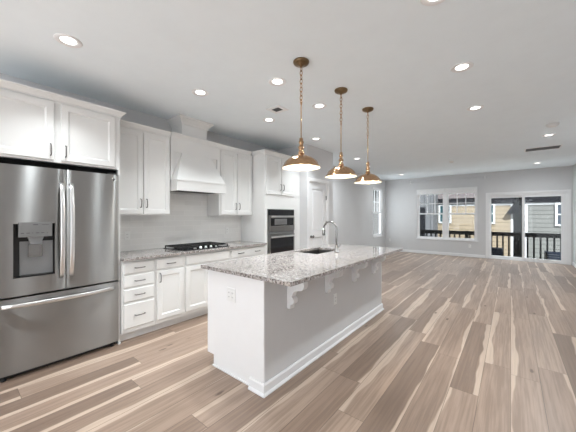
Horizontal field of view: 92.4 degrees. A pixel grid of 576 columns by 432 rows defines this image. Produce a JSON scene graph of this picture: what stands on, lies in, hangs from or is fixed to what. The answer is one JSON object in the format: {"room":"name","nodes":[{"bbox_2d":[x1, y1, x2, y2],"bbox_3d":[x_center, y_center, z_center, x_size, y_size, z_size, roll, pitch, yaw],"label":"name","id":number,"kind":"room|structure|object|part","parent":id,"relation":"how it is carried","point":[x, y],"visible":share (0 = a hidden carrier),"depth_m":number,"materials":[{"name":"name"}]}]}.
{"room":"kitchen","nodes":[
{"label":"kitchen","id":0,"kind":"room"},
{"bbox_2d":[0,73,385,246],"bbox_3d":[-0.731,-0.003,5.312,0.150,2.745,14.350,0,0,39],"label":"wall","id":1,"kind":"structure","parent":0,"point":[352,202],"depth_m":8.17,"materials":[{"name":"grey paint"}]},
{"bbox_2d":[0,78,126,169],"bbox_3d":[-2.327,-0.797,2.708,0.634,0.618,1.139,0,0,39],"label":"upper cabinet","id":2,"kind":"object","parent":1,"relation":"attached to","point":[36,124],"visible":1,"depth_m":2.53,"materials":[{"name":"white paint"}]},
{"bbox_3d":[-2.274,-0.768,2.342,0.018,0.524,0.449,0,0,39],"label":"door","id":3,"kind":"part","parent":2,"relation":"part of","materials":[{"name":"white paint"}]},
{"bbox_3d":[-2.319,-1.077,2.701,0.598,0.058,1.139,0,0,39],"label":"crown","id":4,"kind":"part","parent":2,"relation":"part of","materials":[{"name":"white paint"}]},
{"bbox_3d":[-1.961,-0.768,2.730,0.018,0.524,0.447,0,0,39],"label":"door","id":5,"kind":"part","parent":2,"relation":"part of","materials":[{"name":"white paint"}]},
{"bbox_2d":[120,119,171,214],"bbox_3d":[-1.883,-0.553,3.476,0.359,1.102,0.698,0,0,39],"label":"upper cabinet","id":6,"kind":"object","parent":1,"relation":"attached to","point":[144,150],"visible":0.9,"depth_m":3.40,"materials":[{"name":"white paint"}]},
{"bbox_3d":[-1.888,-0.519,3.258,0.018,1.002,0.328,0,0,39],"label":"door","id":7,"kind":"part","parent":6,"relation":"part of","materials":[{"name":"white paint"}]},
{"bbox_3d":[-1.753,-1.075,3.402,0.048,0.058,0.650,0,0,39],"label":"crown","id":8,"kind":"part","parent":6,"relation":"part of","materials":[{"name":"white paint"}]},
{"bbox_3d":[-1.673,-0.519,3.525,0.018,1.002,0.330,0,0,39],"label":"door","id":9,"kind":"part","parent":6,"relation":"part of","materials":[{"name":"white paint"}]},
{"bbox_2d":[120,193,240,251],"bbox_3d":[-1.550,0.064,4.169,0.009,0.784,2.196,0,0,39],"label":"tile backsplash","id":10,"kind":"structure","parent":1,"relation":"attached to","point":[188,221],"depth_m":4.10,"materials":[{"name":"white tile"}]},
{"bbox_2d":[167,114,225,194],"bbox_3d":[-1.367,-0.852,4.016,0.485,1.044,0.788,0,0,39],"label":"range hood","id":11,"kind":"object","parent":1,"relation":"attached to","point":[194,159],"visible":0.94,"depth_m":3.90,"materials":[{"name":"white paint"}]},
{"bbox_3d":[-1.425,-1.321,4.047,0.353,0.103,0.542,0,0,39],"label":"duct crown","id":12,"kind":"part","parent":11,"relation":"part of","materials":[{"name":"white paint"}]},
{"bbox_3d":[-1.314,-0.739,3.973,0.017,0.618,0.788,0,0,39],"label":"frame","id":13,"kind":"part","parent":11,"relation":"part of","materials":[{"name":"white paint"}]},
{"bbox_3d":[-1.438,-0.789,4.074,0.301,0.518,0.788,0,0,39],"label":"panel","id":14,"kind":"part","parent":11,"relation":"part of","materials":[{"name":"white paint"}]},
{"bbox_3d":[-1.289,-1.075,3.953,0.048,0.058,0.788,0,0,39],"label":"crown","id":15,"kind":"part","parent":11,"relation":"part of","materials":[{"name":"white paint"}]},
{"bbox_2d":[208,144,251,214],"bbox_3d":[-0.946,-0.553,4.638,0.359,1.102,0.706,0,0,39],"label":"upper cabinet","id":16,"kind":"object","parent":1,"relation":"attached to","point":[235,163],"visible":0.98,"depth_m":4.50,"materials":[{"name":"white paint"}]},
{"bbox_3d":[-0.948,-0.519,4.424,0.018,1.002,0.315,0,0,39],"label":"door","id":17,"kind":"part","parent":16,"relation":"part of","materials":[{"name":"white paint"}]},
{"bbox_3d":[-0.847,-1.075,4.526,0.048,0.058,0.656,0,0,39],"label":"crown","id":18,"kind":"part","parent":16,"relation":"part of","materials":[{"name":"white paint"}]},
{"bbox_3d":[-0.735,-0.519,4.687,0.018,1.002,0.332,0,0,39],"label":"door","id":19,"kind":"part","parent":16,"relation":"part of","materials":[{"name":"white paint"}]},
{"bbox_2d":[373,187,381,237],"bbox_3d":[3.312,-0.114,10.267,0.140,1.811,1.000,0,0,39],"label":"window","id":20,"kind":"structure","parent":1,"relation":"in","point":[374,189],"depth_m":10.60,"materials":[{"name":"white paint"}]},
{"bbox_3d":[3.301,0.302,10.276,0.028,0.864,0.868,0,0,39],"label":"sash","id":21,"kind":"part","parent":20,"relation":"part of","materials":[{"name":"clear glass"}]},
{"bbox_2d":[0,0,575,180],"bbox_3d":[1.337,-1.435,3.643,5.465,0.120,14.650,0,0,39],"label":"ceiling","id":22,"kind":"structure","parent":0,"point":[396,58],"depth_m":2.62,"materials":[{"name":"paint"}]},
{"bbox_2d":[53,33,82,47],"bbox_3d":[-1.726,-1.371,2.169,0.182,0.007,0.182,0,0,39],"label":"recessed light","id":23,"kind":"object","parent":22,"relation":"in","point":[67,40],"visible":1,"depth_m":2.16,"materials":[{"name":"white paint"}]},
{"bbox_2d":[192,89,208,95],"bbox_3d":[-0.980,-1.371,3.085,0.182,0.007,0.182,0,0,39],"label":"recessed light","id":24,"kind":"object","parent":22,"relation":"in","point":[199,92],"visible":1,"depth_m":3.08,"materials":[{"name":"white paint"}]},
{"bbox_2d":[263,118,274,121],"bbox_3d":[-0.272,-1.371,3.967,0.182,0.007,0.182,0,0,39],"label":"recessed light","id":25,"kind":"object","parent":22,"relation":"in","point":[264,119],"visible":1,"depth_m":3.96,"materials":[{"name":"white paint"}]},
{"bbox_2d":[268,77,285,85],"bbox_3d":[-0.110,-1.371,2.833,0.182,0.007,0.182,0,0,39],"label":"recessed light","id":26,"kind":"object","parent":22,"relation":"in","point":[276,81],"visible":1,"depth_m":2.83,"materials":[{"name":"white paint"}]},
{"bbox_2d":[266,105,288,113],"bbox_3d":[-0.140,-1.371,3.569,0.220,0.007,0.200,0,0,39],"label":"ceiling vent","id":27,"kind":"object","parent":22,"relation":"in","point":[276,109],"visible":1,"depth_m":3.56,"materials":[{"name":"white metal"}]},
{"bbox_2d":[282,57,320,170],"bbox_3d":[0.117,-0.899,2.462,0.344,0.950,0.344,0,0,39],"label":"pendant light","id":28,"kind":"object","parent":22,"relation":"hanging from","point":[299,162],"visible":1,"depth_m":2.44,"materials":[{"name":"brown metal"}]},
{"bbox_3d":[0.117,-0.840,2.462,0.024,0.341,0.024,0,0,39],"label":"rod","id":29,"kind":"part","parent":28,"relation":"part of","materials":[{"name":"gold metal"}]},
{"bbox_2d":[298,138,304,153],"bbox_3d":[0.117,-0.620,2.462,0.060,0.144,0.060,0,0,39],"label":"socket","id":30,"kind":"object","parent":28,"relation":"attached to","point":[301,141],"depth_m":2.44,"materials":[{"name":"gold metal"}]},
{"bbox_3d":[0.117,-0.486,2.462,0.344,0.123,0.344,0,0,39],"label":"lamp shade","id":31,"kind":"part","parent":28,"relation":"part of","materials":[{"name":"gold metal"}]},
{"bbox_3d":[0.117,-1.160,2.462,0.024,0.347,0.024,0,0,-6],"label":"chain","id":32,"kind":"part","parent":28,"relation":"part of","materials":[{"name":"gold metal"}]},
{"bbox_2d":[312,103,326,108],"bbox_3d":[0.394,-1.371,3.463,0.182,0.007,0.182,0,0,39],"label":"recessed light","id":33,"kind":"object","parent":22,"relation":"in","point":[317,105],"visible":1,"depth_m":3.46,"materials":[{"name":"white paint"}]},
{"bbox_2d":[325,87,356,178],"bbox_3d":[0.580,-0.899,3.020,0.344,0.950,0.344,0,0,39],"label":"pendant light","id":34,"kind":"object","parent":22,"relation":"hanging from","point":[341,171],"visible":1,"depth_m":3.00,"materials":[{"name":"brown metal"}]},
{"bbox_3d":[0.580,-0.486,3.020,0.344,0.123,0.344,0,0,39],"label":"lamp shade","id":35,"kind":"part","parent":34,"relation":"part of","materials":[{"name":"gold metal"}]},
{"bbox_2d":[338,152,343,164],"bbox_3d":[0.580,-0.620,3.020,0.060,0.144,0.060,0,0,39],"label":"socket","id":36,"kind":"object","parent":34,"relation":"attached to","point":[341,154],"depth_m":3.00,"materials":[{"name":"gold metal"}]},
{"bbox_3d":[0.580,-1.160,3.020,0.024,0.347,0.024,0,0,-6],"label":"chain","id":37,"kind":"part","parent":34,"relation":"part of","materials":[{"name":"gold metal"}]},
{"bbox_2d":[354,107,381,183],"bbox_3d":[1.028,-0.899,3.555,0.344,0.950,0.344,0,0,39],"label":"pendant light","id":38,"kind":"object","parent":22,"relation":"hanging from","point":[367,178],"visible":1,"depth_m":3.53,"materials":[{"name":"brown metal"}]},
{"bbox_2d":[365,162,369,172],"bbox_3d":[1.028,-0.620,3.555,0.060,0.144,0.060,0,0,39],"label":"socket","id":39,"kind":"object","parent":38,"relation":"attached to","point":[367,164],"depth_m":3.54,"materials":[{"name":"gold metal"}]},
{"bbox_3d":[1.028,-1.160,3.555,0.024,0.347,0.024,0,0,-6],"label":"chain","id":40,"kind":"part","parent":38,"relation":"part of","materials":[{"name":"gold metal"}]},
{"bbox_3d":[1.028,-0.486,3.555,0.344,0.123,0.344,0,0,39],"label":"lamp shade","id":41,"kind":"part","parent":38,"relation":"part of","materials":[{"name":"gold metal"}]},
{"bbox_2d":[420,0,444,5],"bbox_3d":[0.922,-1.371,1.716,0.182,0.007,0.182,0,0,39],"label":"recessed light","id":42,"kind":"object","parent":22,"relation":"in","point":[424,2],"visible":1,"depth_m":1.77,"materials":[{"name":"white paint"}]},
{"bbox_2d":[451,62,473,72],"bbox_3d":[1.610,-1.371,2.556,0.182,0.007,0.182,0,0,39],"label":"recessed light","id":43,"kind":"object","parent":22,"relation":"in","point":[461,67],"visible":1,"depth_m":2.55,"materials":[{"name":"white paint"}]},
{"bbox_2d":[467,105,483,110],"bbox_3d":[2.394,-1.371,3.527,0.182,0.007,0.182,0,0,39],"label":"recessed light","id":44,"kind":"object","parent":22,"relation":"in","point":[473,108],"visible":1,"depth_m":3.53,"materials":[{"name":"white paint"}]},
{"bbox_2d":[524,144,562,151],"bbox_3d":[5.203,-1.371,5.644,0.560,0.007,0.340,0,0,39],"label":"ceiling vent","id":45,"kind":"object","parent":22,"relation":"in","point":[554,146],"visible":1,"depth_m":5.63,"materials":[{"name":"grey metal"}]},
{"bbox_2d":[542,133,555,136],"bbox_3d":[4.459,-1.371,4.713,0.182,0.007,0.182,0,0,39],"label":"recessed light","id":46,"kind":"object","parent":22,"relation":"in","point":[553,134],"visible":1,"depth_m":4.72,"materials":[{"name":"white paint"}]},
{"bbox_2d":[546,122,559,127],"bbox_3d":[3.973,-1.353,4.144,0.150,0.042,0.150,0,0,39],"label":"smoke detector","id":47,"kind":"object","parent":22,"relation":"attached to","point":[550,125],"visible":1,"depth_m":4.11,"materials":[{"name":"white plastic"}]},
{"bbox_2d":[0,252,575,431],"bbox_3d":[1.337,1.445,3.643,5.465,0.150,14.650,0,0,39],"label":"floor","id":48,"kind":"structure","parent":0,"point":[457,343],"depth_m":2.35,"materials":[{"name":"brown wood"}]},
{"bbox_2d":[0,157,118,382],"bbox_3d":[-2.267,0.444,2.724,0.650,1.851,0.897,0,0,39],"label":"refrigerator","id":49,"kind":"object","parent":48,"relation":"on","point":[59,223],"visible":1,"depth_m":2.50,"materials":[{"name":"silver metal"}]},
{"bbox_3d":[-2.227,0.127,2.406,0.068,1.103,0.452,0,0,39],"label":"door","id":50,"kind":"part","parent":49,"relation":"part of","materials":[{"name":"silver metal"}]},
{"bbox_3d":[-2.206,0.121,2.410,0.049,0.127,0.219,0,0,39],"label":"control panel","id":51,"kind":"part","parent":49,"relation":"part of","materials":[{"name":"silver metal"}]},
{"bbox_3d":[-2.227,0.370,2.446,0.005,0.290,0.220,0,0,39],"label":"splash plate","id":52,"kind":"part","parent":49,"relation":"part of","materials":[{"name":"grey plastic"}]},
{"bbox_3d":[-2.047,0.752,2.540,0.073,0.034,0.817,0,0,39],"label":"handle","id":53,"kind":"part","parent":49,"relation":"part of","materials":[{"name":"metal"}]},
{"bbox_3d":[-2.087,1.007,2.579,0.068,0.626,0.897,0,0,39],"label":"freezer drawer","id":54,"kind":"part","parent":49,"relation":"part of","materials":[{"name":"silver metal"}]},
{"bbox_3d":[-2.060,0.135,2.521,0.073,0.870,0.034,0,0,39],"label":"handle","id":55,"kind":"part","parent":49,"relation":"part of","materials":[{"name":"metal"}]},
{"bbox_3d":[-2.016,0.135,2.575,0.073,0.870,0.034,0,0,39],"label":"handle","id":56,"kind":"part","parent":49,"relation":"part of","materials":[{"name":"metal"}]},
{"bbox_3d":[-1.943,0.127,2.757,0.068,1.103,0.439,0,0,39],"label":"door","id":57,"kind":"part","parent":49,"relation":"part of","materials":[{"name":"silver metal"}]},
{"bbox_2d":[116,170,120,344],"bbox_3d":[-2.021,0.441,3.122,0.590,1.856,0.023,0,0,39],"label":"cabinet end panel","id":58,"kind":"object","parent":48,"relation":"on","point":[118,342],"visible":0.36,"depth_m":2.95,"materials":[{"name":"white paint"}]},
{"bbox_2d":[120,258,154,340],"bbox_3d":[-1.872,0.928,3.249,0.656,0.882,0.357,0,0,39],"label":"base cabinet","id":59,"kind":"object","parent":48,"relation":"on","point":[137,277],"visible":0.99,"depth_m":3.05,"materials":[{"name":"white paint"}]},
{"bbox_3d":[-1.653,1.091,3.072,0.018,0.267,0.325,0,0,39],"label":"drawer","id":60,"kind":"part","parent":59,"relation":"part of","materials":[{"name":"white paint"}]},
{"bbox_3d":[-1.653,0.867,3.072,0.018,0.140,0.325,0,0,39],"label":"drawer","id":61,"kind":"part","parent":59,"relation":"part of","materials":[{"name":"white paint"}]},
{"bbox_3d":[-1.653,0.715,3.072,0.018,0.134,0.325,0,0,39],"label":"drawer","id":62,"kind":"part","parent":59,"relation":"part of","materials":[{"name":"white paint"}]},
{"bbox_3d":[-1.653,0.573,3.072,0.018,0.122,0.325,0,0,39],"label":"drawer","id":63,"kind":"part","parent":59,"relation":"part of","materials":[{"name":"white paint"}]},
{"bbox_2d":[120,241,266,261],"bbox_3d":[-1.295,0.471,3.963,0.663,0.030,2.196,0,0,39],"label":"countertop","id":64,"kind":"structure","parent":59,"relation":"on","point":[157,252],"depth_m":3.50,"materials":[{"name":"stone"}]},
{"bbox_2d":[164,242,227,250],"bbox_3d":[-1.298,0.434,3.958,0.500,0.042,0.750,0,0,39],"label":"gas cooktop","id":65,"kind":"object","parent":64,"relation":"in","point":[200,245],"visible":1,"depth_m":3.85,"materials":[{"name":"black metal"}]},
{"bbox_2d":[152,255,183,330],"bbox_3d":[-1.645,0.928,3.530,0.656,0.882,0.363,0,0,39],"label":"base cabinet","id":66,"kind":"object","parent":48,"relation":"on","point":[169,270],"visible":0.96,"depth_m":3.34,"materials":[{"name":"white paint"}]},
{"bbox_3d":[-1.425,0.573,3.354,0.018,0.122,0.334,0,0,39],"label":"drawer","id":67,"kind":"part","parent":66,"relation":"part of","materials":[{"name":"white paint"}]},
{"bbox_3d":[-1.425,0.940,3.354,0.018,0.569,0.334,0,0,39],"label":"door","id":68,"kind":"part","parent":66,"relation":"part of","materials":[{"name":"white paint"}]},
{"bbox_2d":[181,249,229,321],"bbox_3d":[-1.298,0.928,3.960,0.656,0.882,0.738,0,0,39],"label":"base cabinet","id":69,"kind":"object","parent":48,"relation":"on","point":[195,277],"visible":0.25,"depth_m":3.64,"materials":[{"name":"white paint"}]},
{"bbox_3d":[-1.192,0.940,3.643,0.018,0.569,0.345,0,0,39],"label":"door","id":70,"kind":"part","parent":69,"relation":"part of","materials":[{"name":"white paint"}]},
{"bbox_3d":[-1.079,0.573,3.784,0.018,0.122,0.706,0,0,39],"label":"drawer","id":71,"kind":"part","parent":69,"relation":"part of","materials":[{"name":"white paint"}]},
{"bbox_2d":[230,245,264,259],"bbox_3d":[-0.836,0.928,4.533,0.656,0.882,0.730,0,0,39],"label":"base cabinet","id":72,"kind":"object","parent":48,"relation":"on","point":[236,253],"visible":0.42,"depth_m":4.32,"materials":[{"name":"white paint"}]},
{"bbox_2d":[241,149,299,254],"bbox_3d":[-0.310,0.133,5.186,0.659,2.473,1.038,0,0,39],"label":"tall cabinet","id":73,"kind":"object","parent":48,"relation":"on","point":[273,187],"visible":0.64,"depth_m":4.83,"materials":[{"name":"white paint"}]},
{"bbox_3d":[-0.303,-1.075,5.180,0.623,0.058,1.038,0,0,39],"label":"crown","id":74,"kind":"part","parent":73,"relation":"part of","materials":[{"name":"white paint"}]},
{"bbox_3d":[-0.246,-0.690,4.815,0.018,0.650,0.385,0,0,39],"label":"door","id":75,"kind":"part","parent":73,"relation":"part of","materials":[{"name":"white paint"}]},
{"bbox_2d":[267,209,295,253],"bbox_3d":[-0.090,0.417,4.955,0.084,1.065,0.730,0,0,39],"label":"wall oven","id":76,"kind":"object","parent":73,"relation":"in","point":[280,222],"visible":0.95,"depth_m":4.91,"materials":[{"name":"silver metal"}]},
{"bbox_3d":[-0.104,0.627,4.967,0.026,0.585,0.690,0,0,39],"label":"oven door","id":77,"kind":"part","parent":76,"relation":"part of","materials":[{"name":"black glass"}]},
{"bbox_3d":[-0.104,0.135,4.967,0.026,0.270,0.690,0,0,39],"label":"microwave door","id":78,"kind":"part","parent":76,"relation":"part of","materials":[{"name":"silver metal"}]},
{"bbox_3d":[-0.108,-0.054,4.970,0.016,0.098,0.690,0,0,39],"label":"control panel","id":79,"kind":"part","parent":76,"relation":"part of","materials":[{"name":"black glass"}]},
{"bbox_3d":[-0.076,0.371,4.944,0.047,0.028,0.670,0,0,39],"label":"handle","id":80,"kind":"part","parent":76,"relation":"part of","materials":[{"name":"metal"}]},
{"bbox_3d":[-0.090,0.111,5.040,0.020,2.318,0.989,0,0,39],"label":"frame","id":81,"kind":"part","parent":73,"relation":"part of","materials":[{"name":"white paint"}]},
{"bbox_3d":[-0.003,-0.690,5.117,0.018,0.650,0.360,0,0,39],"label":"door","id":82,"kind":"part","parent":73,"relation":"part of","materials":[{"name":"white paint"}]},
{"bbox_2d":[208,256,385,397],"bbox_3d":[0.369,0.928,3.240,0.919,0.882,2.519,0,0,39],"label":"kitchen island","id":83,"kind":"object","parent":48,"relation":"on","point":[272,332],"visible":0.81,"depth_m":2.42,"materials":[{"name":"white paint"}]},
{"bbox_3d":[-0.513,0.928,2.404,0.596,0.882,0.020,0,0,39],"label":"panel","id":84,"kind":"part","parent":83,"relation":"part of","materials":[{"name":"white paint"}]},
{"bbox_3d":[-0.501,1.363,2.373,0.480,0.012,0.012,0,0,39],"label":"shoe moulding","id":85,"kind":"part","parent":83,"relation":"part of","materials":[{"name":"white paint"}]},
{"bbox_2d":[227,287,235,302],"bbox_3d":[-0.488,0.680,2.365,0.116,0.115,0.009,0,0,39],"label":"wall outlet","id":86,"kind":"object","parent":83,"relation":"attached to","point":[231,293],"visible":1,"depth_m":2.35,"materials":[{"name":"white plastic"}]},
{"bbox_2d":[201,243,402,286],"bbox_3d":[0.395,0.471,3.195,1.062,0.030,2.512,0,0,39],"label":"island countertop","id":87,"kind":"structure","parent":83,"relation":"on","point":[293,267],"depth_m":2.62,"materials":[{"name":"stone"}]},
{"bbox_2d":[301,249,330,253],"bbox_3d":[0.393,0.579,3.608,0.426,0.183,0.666,0,0,39],"label":"sink","id":88,"kind":"object","parent":87,"relation":"in","point":[318,251],"visible":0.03,"depth_m":3.90,"materials":[{"name":"metal"}]},
{"bbox_2d":[322,221,340,252],"bbox_3d":[0.552,0.261,3.490,0.231,0.389,0.121,0,0,39],"label":"kitchen faucet","id":89,"kind":"object","parent":87,"relation":"on","point":[335,225],"visible":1,"depth_m":3.42,"materials":[{"name":"silver metal"}]},
{"bbox_3d":[0.543,1.323,3.100,0.176,0.091,2.519,0,0,39],"label":"moulding","id":90,"kind":"part","parent":83,"relation":"part of","materials":[{"name":"white paint"}]},
{"bbox_2d":[333,293,336,304],"bbox_3d":[0.506,0.895,2.952,0.009,0.115,0.070,0,0,39],"label":"wall outlet","id":91,"kind":"object","parent":83,"relation":"attached to","point":[335,294],"visible":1,"depth_m":2.94,"materials":[{"name":"white plastic"}]},
{"bbox_2d":[277,144,332,248],"bbox_3d":[0.374,-0.003,5.940,0.779,2.745,0.991,0,0,39],"label":"wall","id":92,"kind":"structure","parent":0,"point":[324,158],"depth_m":5.54,"materials":[{"name":"grey paint"}]},
{"bbox_2d":[307,177,328,247],"bbox_3d":[0.601,0.317,5.642,0.166,2.107,0.793,0,0,39],"label":"door","id":93,"kind":"structure","parent":92,"relation":"in","point":[317,189],"depth_m":5.63,"materials":[{"name":"white paint"}]},
{"bbox_2d":[386,166,572,264],"bbox_3d":[5.890,-0.003,9.286,5.465,2.745,0.150,0,0,39],"label":"wall","id":94,"kind":"structure","parent":0,"point":[401,196],"depth_m":9.30,"materials":[{"name":"grey paint"}]},
{"bbox_2d":[417,188,444,194],"bbox_3d":[5.066,-0.842,9.815,0.909,0.187,0.056,0,0,39],"label":"window blind","id":95,"kind":"object","parent":94,"relation":"attached to","point":[425,191],"visible":1,"depth_m":9.79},
{"bbox_3d":[5.066,-0.905,9.815,0.909,0.060,0.056,0,0,39],"label":"head rail","id":96,"kind":"part","parent":95,"relation":"part of","materials":[{"name":"white plastic"}]},
{"bbox_2d":[400,249,484,257],"bbox_3d":[5.081,1.319,9.832,3.180,0.099,0.014,0,0,39],"label":"baseboard","id":97,"kind":"structure","parent":94,"relation":"attached to","point":[404,250],"depth_m":9.55,"materials":[{"name":"white paint"}]},
{"bbox_2d":[416,193,477,241],"bbox_3d":[5.469,-0.036,9.580,1.890,1.766,0.140,0,0,39],"label":"window","id":98,"kind":"structure","parent":94,"relation":"in","point":[445,215],"depth_m":9.57,"materials":[{"name":"white paint"}]},
{"bbox_3d":[5.116,0.352,9.883,0.828,0.874,0.028,0,0,39],"label":"sash","id":99,"kind":"part","parent":98,"relation":"part of","materials":[{"name":"clear glass"}]},
{"bbox_3d":[5.136,-0.460,9.908,0.828,0.849,0.028,0,0,39],"label":"sash","id":100,"kind":"part","parent":98,"relation":"part of","materials":[{"name":"white paint"}]},
{"bbox_3d":[5.443,0.837,9.548,1.890,0.021,0.058,0,0,39],"label":"sill","id":101,"kind":"part","parent":98,"relation":"part of","materials":[{"name":"white paint"}]},
{"bbox_3d":[5.860,-0.460,9.324,0.828,0.849,0.028,0,0,39],"label":"sash","id":102,"kind":"part","parent":98,"relation":"part of","materials":[{"name":"white paint"}]},
{"bbox_3d":[5.840,0.352,9.299,0.828,0.874,0.028,0,0,39],"label":"sash","id":103,"kind":"part","parent":98,"relation":"part of","materials":[{"name":"clear glass"}]},
{"bbox_2d":[445,187,476,193],"bbox_3d":[5.783,-0.842,9.237,0.909,0.187,0.056,0,0,39],"label":"window blind","id":104,"kind":"object","parent":94,"relation":"attached to","point":[462,189],"visible":1,"depth_m":9.20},
{"bbox_3d":[5.783,-0.905,9.237,0.909,0.060,0.056,0,0,39],"label":"head rail","id":105,"kind":"part","parent":104,"relation":"part of","materials":[{"name":"white plastic"}]},
{"bbox_2d":[486,189,570,264],"bbox_3d":[7.114,0.324,8.280,1.919,2.091,0.158,0,0,39],"label":"door","id":106,"kind":"structure","parent":94,"relation":"in","point":[565,195],"depth_m":8.05,"materials":[{"name":"white paint"}]},
{"bbox_3d":[6.797,0.357,8.582,0.859,1.962,0.045,0,0,39],"label":"fixed panel","id":107,"kind":"part","parent":106,"relation":"part of","materials":[{"name":"clear glass"}]},
{"bbox_3d":[7.412,0.357,8.016,0.939,1.962,0.045,0,0,39],"label":"sliding panel","id":108,"kind":"part","parent":106,"relation":"part of","materials":[{"name":"clear glass"}]},
{"bbox_2d":[573,164,575,263],"bbox_3d":[3.405,-0.003,1.975,0.150,2.745,14.350,0,0,39],"label":"wall","id":109,"kind":"structure","parent":0,"point":[574,165],"depth_m":7.42,"materials":[{"name":"grey paint"}]},
{"label":"outside","id":110,"kind":"structure","parent":0,"visible":0},
{"bbox_3d":[7.246,1.650,9.418,7.350,0.120,1.740,0,0,39],"label":"floor","id":111,"kind":"structure","parent":110,"visible":0},
{"bbox_2d":[420,230,560,258],"bbox_3d":[7.816,1.085,9.691,6.405,1.009,0.112,0,0,39],"label":"deck railing","id":112,"kind":"object","parent":111,"relation":"on","point":[467,234],"visible":0.38,"depth_m":9.56,"materials":[{"name":"black metal"}]},
{"bbox_3d":[7.818,0.662,9.689,6.400,0.145,0.090,0,0,39],"label":"rail","id":113,"kind":"part","parent":112,"relation":"part of","materials":[{"name":"black metal"}]},
{"bbox_3d":[7.943,1.085,9.589,0.110,1.009,0.112,0,0,39],"label":"post","id":114,"kind":"part","parent":112,"relation":"part of","materials":[{"name":"black metal"}]},
{"bbox_2d":[491,247,502,255],"bbox_3d":[7.329,1.362,9.672,0.330,0.454,0.290,0,0,39],"label":"storage bin","id":115,"kind":"object","parent":111,"relation":"on","point":[496,251],"visible":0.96,"depth_m":9.57,"materials":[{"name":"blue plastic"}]},
{"bbox_2d":[544,250,560,259],"bbox_3d":[8.538,1.369,8.723,0.615,0.439,0.430,0,0,39],"label":"crate","id":116,"kind":"object","parent":111,"relation":"on","point":[549,255],"visible":0.3,"depth_m":8.69,"materials":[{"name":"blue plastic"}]},
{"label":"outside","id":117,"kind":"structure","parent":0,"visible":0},
{"bbox_3d":[16.234,4.420,24.100,55.000,0.100,32.100,0,0,39],"label":"ground","id":118,"kind":"structure","parent":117,"visible":0},
{"bbox_2d":[373,190,378,233],"bbox_3d":[3.893,-0.680,25.128,7.300,10.099,16.800,0,0,39],"label":"house","id":119,"kind":"structure","parent":118,"relation":"on","point":[375,215],"depth_m":25.11,"materials":[{"name":"white"}]},
{"bbox_2d":[420,194,437,236],"bbox_3d":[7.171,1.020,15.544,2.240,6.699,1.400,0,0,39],"label":"house","id":120,"kind":"structure","parent":118,"relation":"on","point":[427,222],"depth_m":14.67,"materials":[{"name":"grey"}]},
{"bbox_2d":[420,207,424,235],"bbox_3d":[7.157,0.670,14.729,0.300,2.200,0.084,0,0,39],"label":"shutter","id":121,"kind":"object","parent":120,"relation":"hanging from","point":[422,209],"depth_m":14.68,"materials":[{"name":"black"}]},
{"bbox_2d":[438,193,519,256],"bbox_3d":[12.182,0.110,17.701,3.990,8.519,7.450,0,0,39],"label":"house","id":122,"kind":"structure","parent":118,"relation":"on","point":[502,209],"depth_m":14.96,"materials":[{"name":"beige"}]},
{"bbox_3d":[9.010,-0.100,15.840,0.470,0.900,0.027,0,0,39],"label":"pane","id":123,"kind":"part","parent":122,"relation":"part of","materials":[{"name":"clear glass"}]},
{"bbox_3d":[10.508,-0.100,14.631,0.580,0.900,0.027,0,0,39],"label":"pane","id":124,"kind":"part","parent":122,"relation":"part of","materials":[{"name":"clear glass"}]},
{"bbox_2d":[513,197,520,256],"bbox_3d":[19.007,-0.680,22.441,4.000,10.099,6.000,0,0,39],"label":"house","id":125,"kind":"structure","parent":118,"relation":"on","point":[516,217],"depth_m":20.65,"materials":[{"name":"grey"}]},
{"bbox_2d":[519,196,560,258],"bbox_3d":[15.774,0.110,13.935,6.230,8.519,6.780,0,0,39],"label":"house","id":126,"kind":"structure","parent":118,"relation":"on","point":[542,214],"depth_m":12.89,"materials":[{"name":"grey"}]},
{"bbox_3d":[12.544,-0.050,12.346,0.700,0.880,0.027,0,0,39],"label":"pane","id":127,"kind":"part","parent":126,"relation":"part of","materials":[{"name":"clear glass"}]}
]}

